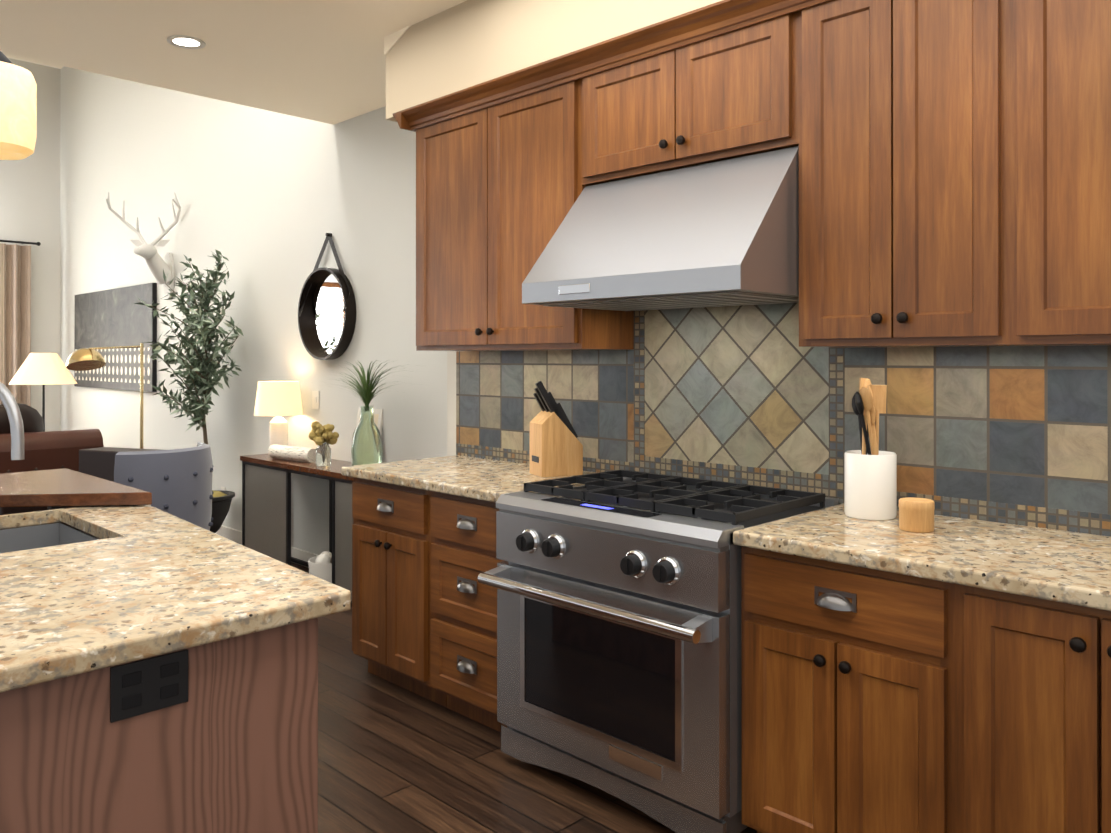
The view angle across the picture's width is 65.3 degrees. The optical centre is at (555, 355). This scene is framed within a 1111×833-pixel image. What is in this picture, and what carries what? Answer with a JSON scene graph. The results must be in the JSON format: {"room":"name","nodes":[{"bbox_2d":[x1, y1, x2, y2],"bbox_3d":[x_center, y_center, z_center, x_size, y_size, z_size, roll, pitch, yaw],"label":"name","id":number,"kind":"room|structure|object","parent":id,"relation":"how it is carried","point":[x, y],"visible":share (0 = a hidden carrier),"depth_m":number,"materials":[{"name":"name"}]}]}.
{"room":"kitchen","nodes":[
{"label":"kitchen","id":0,"kind":"room"},
{"bbox_2d":[0,58,60,431],"bbox_3d":[-7.741,-0.883,7.414,0.150,4.600,6.270,0,0,45],"label":"wall","id":1,"kind":"structure","parent":0,"point":[30,198],"depth_m":9.47,"materials":[{"name":"grey paint"}]},
{"bbox_2d":[0,240,40,406],"bbox_3d":[-6.763,0.083,8.190,0.143,2.632,3.352,0,0,45],"label":"curtain","id":2,"kind":"object","parent":1,"relation":"attached to","point":[15,305],"visible":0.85,"depth_m":9.17,"materials":[{"name":"fabric"}]},
{"bbox_2d":[3,53,63,68],"bbox_3d":[-5.669,-3.239,5.463,5.850,0.100,6.400,0,0,45],"label":"ceiling","id":3,"kind":"structure","parent":0,"point":[33,61],"depth_m":9.36,"materials":[{"name":"beige paint"}]},
{"bbox_2d":[0,0,466,124],"bbox_3d":[-0.977,-2.403,0.819,7.350,1.800,6.400,0,0,45],"label":"ceiling","id":4,"kind":"structure","parent":0,"point":[323,61],"depth_m":4.16,"materials":[{"name":"beige paint"}]},
{"bbox_2d":[0,51,36,159],"bbox_3d":[-0.998,-0.929,1.540,0.132,1.141,0.132,0,0,45],"label":"pendant light","id":5,"kind":"object","parent":4,"relation":"hanging from","point":[18,102],"visible":1,"depth_m":1.52,"materials":[{"name":"beige glass"}]},
{"bbox_2d":[167,35,205,48],"bbox_3d":[-1.755,-1.490,4.118,0.170,0.006,0.170,0,0,45],"label":"recessed light","id":6,"kind":"object","parent":4,"relation":"in","point":[182,41],"visible":1,"depth_m":4.11,"materials":[{"name":"white"}]},
{"bbox_2d":[60,66,446,554],"bbox_3d":[-2.924,-0.884,7.151,7.370,4.600,0.130,0,0,45],"label":"wall","id":7,"kind":"structure","parent":0,"point":[268,200],"depth_m":6.39,"materials":[{"name":"white paint"}]},
{"bbox_2d":[74,283,156,391],"bbox_3d":[-4.290,-0.161,8.377,2.140,0.960,0.036,0,0,45],"label":"painting","id":8,"kind":"object","parent":7,"relation":"attached to","point":[116,317],"visible":1,"depth_m":8.18,"materials":[{"name":"black metal"}]},
{"bbox_2d":[106,192,180,298],"bbox_3d":[-3.382,-0.915,7.167,0.482,0.862,0.552,0,0,45],"label":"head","id":9,"kind":"object","parent":7,"relation":"attached to","point":[157,264],"visible":0.96,"depth_m":7.26},
{"bbox_2d":[215,525,317,567],"bbox_3d":[-2.922,1.365,7.040,7.219,0.100,0.015,0,0,45],"label":"baseboard","id":10,"kind":"structure","parent":7,"relation":"attached to","point":[234,535],"depth_m":6.47,"materials":[{"name":"white"}]},
{"bbox_2d":[312,391,318,408],"bbox_3d":[-1.585,0.291,5.721,0.080,0.120,0.010,0,0,45],"label":"light switch","id":11,"kind":"object","parent":7,"relation":"attached to","point":[315,399],"visible":1,"depth_m":5.72,"materials":[{"name":"white plastic"}]},
{"bbox_2d":[298,233,355,359],"bbox_3d":[-1.475,-0.382,5.564,0.590,0.816,0.078,0,0,45],"label":"round mirror","id":12,"kind":"object","parent":7,"relation":"attached to","point":[326,313],"visible":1,"depth_m":5.59,"materials":[{"name":"black mirror"}]},
{"bbox_2d":[356,408,382,433],"bbox_3d":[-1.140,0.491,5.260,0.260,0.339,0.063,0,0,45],"label":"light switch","id":13,"kind":"object","parent":7,"relation":"attached to","point":[378,417],"visible":0.29,"depth_m":5.20,"materials":[{"name":"white plastic"}]},
{"bbox_2d":[291,562,756,832],"bbox_3d":[-3.056,1.433,2.865,13.200,0.060,6.400,0,0,45],"label":"floor","id":14,"kind":"structure","parent":0,"point":[393,758],"depth_m":2.90,"materials":[{"name":"brown wood"}]},
{"bbox_2d":[9,353,76,431],"bbox_3d":[-4.482,0.696,7.583,0.520,1.440,0.520,0,0,45],"label":"floor lamp","id":15,"kind":"object","parent":14,"relation":"on","point":[43,369],"visible":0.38,"depth_m":7.45,"materials":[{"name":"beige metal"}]},
{"bbox_2d":[0,403,103,473],"bbox_3d":[-4.645,0.877,5.911,0.970,1.070,2.606,0,0,45],"label":"sofa","id":16,"kind":"object","parent":14,"relation":"on","point":[48,450],"visible":0.29,"depth_m":6.29,"materials":[{"name":"brown leather"}]},
{"bbox_2d":[47,506,65,509],"bbox_3d":[-1.899,0.942,3.297,0.050,0.924,0.050,0,0,45],"label":"bar table leg","id":17,"kind":"object","parent":14,"relation":"on","point":[54,507],"depth_m":3.27,"materials":[{"name":"black metal"}]},
{"bbox_2d":[0,468,151,507],"bbox_3d":[-2.036,0.457,2.642,0.868,0.040,1.235,0,0,45],"label":"bar table","id":18,"kind":"object","parent":17,"relation":"on","point":[55,487],"visible":1,"depth_m":2.79,"materials":[{"name":"brown wood"}]},
{"bbox_2d":[0,447,160,514],"bbox_3d":[-2.524,0.979,4.753,0.739,0.860,0.770,0,0,20],"label":"armchair","id":19,"kind":"object","parent":14,"relation":"on","point":[98,462],"depth_m":5.01,"materials":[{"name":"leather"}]},
{"bbox_2d":[66,343,143,448],"bbox_3d":[-2.924,0.666,5.725,0.846,1.490,0.240,0,0,30],"label":"brass lamp","id":20,"kind":"object","parent":14,"relation":"on","point":[84,359],"visible":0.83,"depth_m":5.79,"materials":[{"name":"brown metal"}]},
{"bbox_2d":[114,442,213,530],"bbox_3d":[-1.787,0.901,3.798,0.550,1.011,0.545,0,0,45],"label":"tufted chair","id":21,"kind":"object","parent":14,"relation":"on","point":[176,482],"visible":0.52,"depth_m":3.63,"materials":[{"name":"grey fabric"}]},
{"bbox_2d":[0,382,350,832],"bbox_3d":[-1.339,0.727,1.956,1.583,1.346,1.281,0,0,45],"label":"kitchen island","id":22,"kind":"object","parent":14,"relation":"on","point":[158,670],"visible":0.96,"depth_m":1.62,"materials":[{"name":"beige stone"}]},
{"bbox_2d":[0,382,23,459],"bbox_3d":[-1.688,0.269,2.483,0.347,0.425,0.213,0,0,45],"label":"faucet","id":23,"kind":"object","parent":22,"relation":"on","point":[7,398],"depth_m":2.43,"materials":[{"name":"silver metal"}]},
{"bbox_2d":[0,523,98,552],"bbox_3d":[-1.510,0.632,2.354,0.568,0.220,0.453,0,0,45],"label":"sink","id":24,"kind":"object","parent":22,"relation":"in","point":[13,536],"depth_m":2.64,"materials":[{"name":"silver metal"}]},
{"bbox_2d":[135,249,243,532],"bbox_3d":[-2.760,0.322,6.322,1.125,2.180,0.722,0,0,45],"label":"tree","id":25,"kind":"object","parent":14,"relation":"on","point":[201,371],"visible":0.94,"depth_m":6.28,"materials":[{"name":"green plant"}]},
{"bbox_2d":[240,454,352,606],"bbox_3d":[-1.342,1.035,5.225,1.760,0.750,0.335,0,0,45],"label":"console table","id":26,"kind":"object","parent":14,"relation":"on","point":[266,504],"visible":0.27,"depth_m":5.38,"materials":[{"name":"brown wood"}]},
{"bbox_2d":[254,381,302,446],"bbox_3d":[-1.835,0.415,5.738,0.310,0.490,0.310,0,0,45],"label":"table lamp","id":27,"kind":"object","parent":26,"relation":"on","point":[278,399],"visible":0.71,"depth_m":5.64,"materials":[{"name":"white fabric"}]},
{"bbox_2d":[268,444,315,462],"bbox_3d":[-1.653,0.615,5.452,0.403,0.087,0.087,0,0,38],"label":"birch log","id":28,"kind":"object","parent":26,"relation":"on","point":[294,453],"visible":0.88,"depth_m":5.40,"materials":[{"name":"wood"}]},
{"bbox_2d":[309,421,338,465],"bbox_3d":[-1.395,0.525,5.207,0.186,0.267,0.135,0,0,45],"label":"jar","id":29,"kind":"object","parent":26,"relation":"on","point":[320,435],"visible":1,"depth_m":5.17,"materials":[{"name":"clear glass"}]},
{"bbox_2d":[308,551,331,582],"bbox_3d":[-1.372,1.304,5.279,0.260,0.210,0.257,0,0,45],"label":"basket","id":30,"kind":"object","parent":14,"relation":"on","point":[320,565],"visible":0.38,"depth_m":5.17,"materials":[{"name":"white"}]},
{"bbox_2d":[352,477,503,731],"bbox_3d":[-0.317,0.965,3.627,1.054,0.880,0.659,0,0,45],"label":"base cabinet","id":31,"kind":"object","parent":14,"relation":"on","point":[424,612],"visible":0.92,"depth_m":3.42,"materials":[{"name":"brown wood"}]},
{"bbox_2d":[341,455,595,502],"bbox_3d":[-0.325,0.505,3.641,1.086,0.039,0.652,0,0,45],"label":"countertop","id":32,"kind":"structure","parent":31,"relation":"on","point":[490,480],"depth_m":3.54,"materials":[{"name":"stone"}]},
{"bbox_2d":[327,360,417,465],"bbox_3d":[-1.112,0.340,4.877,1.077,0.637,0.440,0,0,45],"label":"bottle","id":33,"kind":"object","parent":32,"relation":"on","point":[366,447],"visible":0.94,"depth_m":4.92,"materials":[{"name":"green glass"}]},
{"bbox_2d":[530,381,582,476],"bbox_3d":[-0.006,0.292,3.539,0.197,0.384,0.132,0,0,-23],"label":"knife block","id":34,"kind":"object","parent":32,"relation":"on","point":[556,447],"visible":1,"depth_m":3.48,"materials":[{"name":"brown wood"}]},
{"bbox_2d":[478,470,837,832],"bbox_3d":[0.328,0.925,2.875,0.907,0.955,0.789,0,0,45],"label":"range","id":35,"kind":"object","parent":14,"relation":"on","point":[619,664],"visible":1,"depth_m":2.61,"materials":[{"name":"silver metal"}]},
{"bbox_2d":[741,546,956,832],"bbox_3d":[0.930,0.962,2.416,0.579,0.880,0.628,0,0,45],"label":"base cabinet","id":36,"kind":"object","parent":14,"relation":"on","point":[876,701],"depth_m":2.17,"materials":[{"name":"brown wood"}]},
{"bbox_2d":[733,503,1110,610],"bbox_3d":[1.546,0.499,1.791,2.341,0.039,0.652,0,0,45],"label":"countertop","id":37,"kind":"structure","parent":36,"relation":"on","point":[1069,567],"depth_m":2.16,"materials":[{"name":"stone"}]},
{"bbox_2d":[844,378,896,519],"bbox_3d":[0.947,0.274,2.607,0.148,0.415,0.148,0,0,45],"label":"utensil crock","id":38,"kind":"object","parent":37,"relation":"on","point":[870,484],"visible":1,"depth_m":2.56,"materials":[{"name":"white ceramic"}]},
{"bbox_2d":[899,497,934,532],"bbox_3d":[0.998,0.440,2.395,0.092,0.082,0.092,0,0,45],"label":"canister","id":39,"kind":"object","parent":37,"relation":"on","point":[916,515],"visible":1,"depth_m":2.36,"materials":[{"name":"beige wood"}]},
{"bbox_2d":[957,584,1110,832],"bbox_3d":[1.342,0.960,2.008,0.580,0.880,0.628,0,0,45],"label":"base cabinet","id":40,"kind":"object","parent":14,"relation":"on","point":[1034,674],"depth_m":1.88,"materials":[{"name":"brown wood"}]},
{"bbox_2d":[386,0,721,121],"bbox_3d":[1.404,-1.307,2.142,5.830,0.385,0.365,0,0,45],"label":"soffit","id":41,"kind":"structure","parent":0,"point":[464,45],"depth_m":3.52,"materials":[{"name":"beige paint"}]},
{"bbox_2d":[384,26,409,54],"bbox_3d":[-0.729,-1.451,3.991,0.202,0.085,0.006,0,0,45],"label":"cove","id":42,"kind":"object","parent":41,"relation":"attached to","point":[391,40],"visible":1,"depth_m":4.01,"materials":[{"name":"beige paint"}]},
{"bbox_2d":[447,345,1110,536],"bbox_3d":[1.673,-0.048,2.411,5.830,2.900,0.400,0,0,45],"label":"wall","id":43,"kind":"structure","parent":0,"point":[451,403],"depth_m":4.29,"materials":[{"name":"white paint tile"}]},
{"bbox_2d":[522,146,798,310],"bbox_3d":[0.411,-0.405,2.927,0.886,0.463,0.614,0,0,45],"label":"range hood","id":44,"kind":"object","parent":43,"relation":"attached to","point":[720,233],"visible":0.98,"depth_m":2.71,"materials":[{"name":"silver metal"}]},
{"bbox_2d":[393,0,1110,350],"bbox_3d":[1.002,-0.571,2.513,4.526,1.085,0.395,0,0,45],"label":"upper cabinet","id":45,"kind":"object","parent":43,"relation":"attached to","point":[953,172],"visible":1,"depth_m":2.50,"materials":[{"name":"brown wood"}]},
{"bbox_2d":[456,303,1110,535],"bbox_3d":[1.124,-0.078,2.662,4.525,1.120,0.009,0,0,45],"label":"backsplash","id":46,"kind":"structure","parent":43,"relation":"attached to","point":[756,395],"depth_m":2.93,"materials":[{"name":"tile"}]}
]}

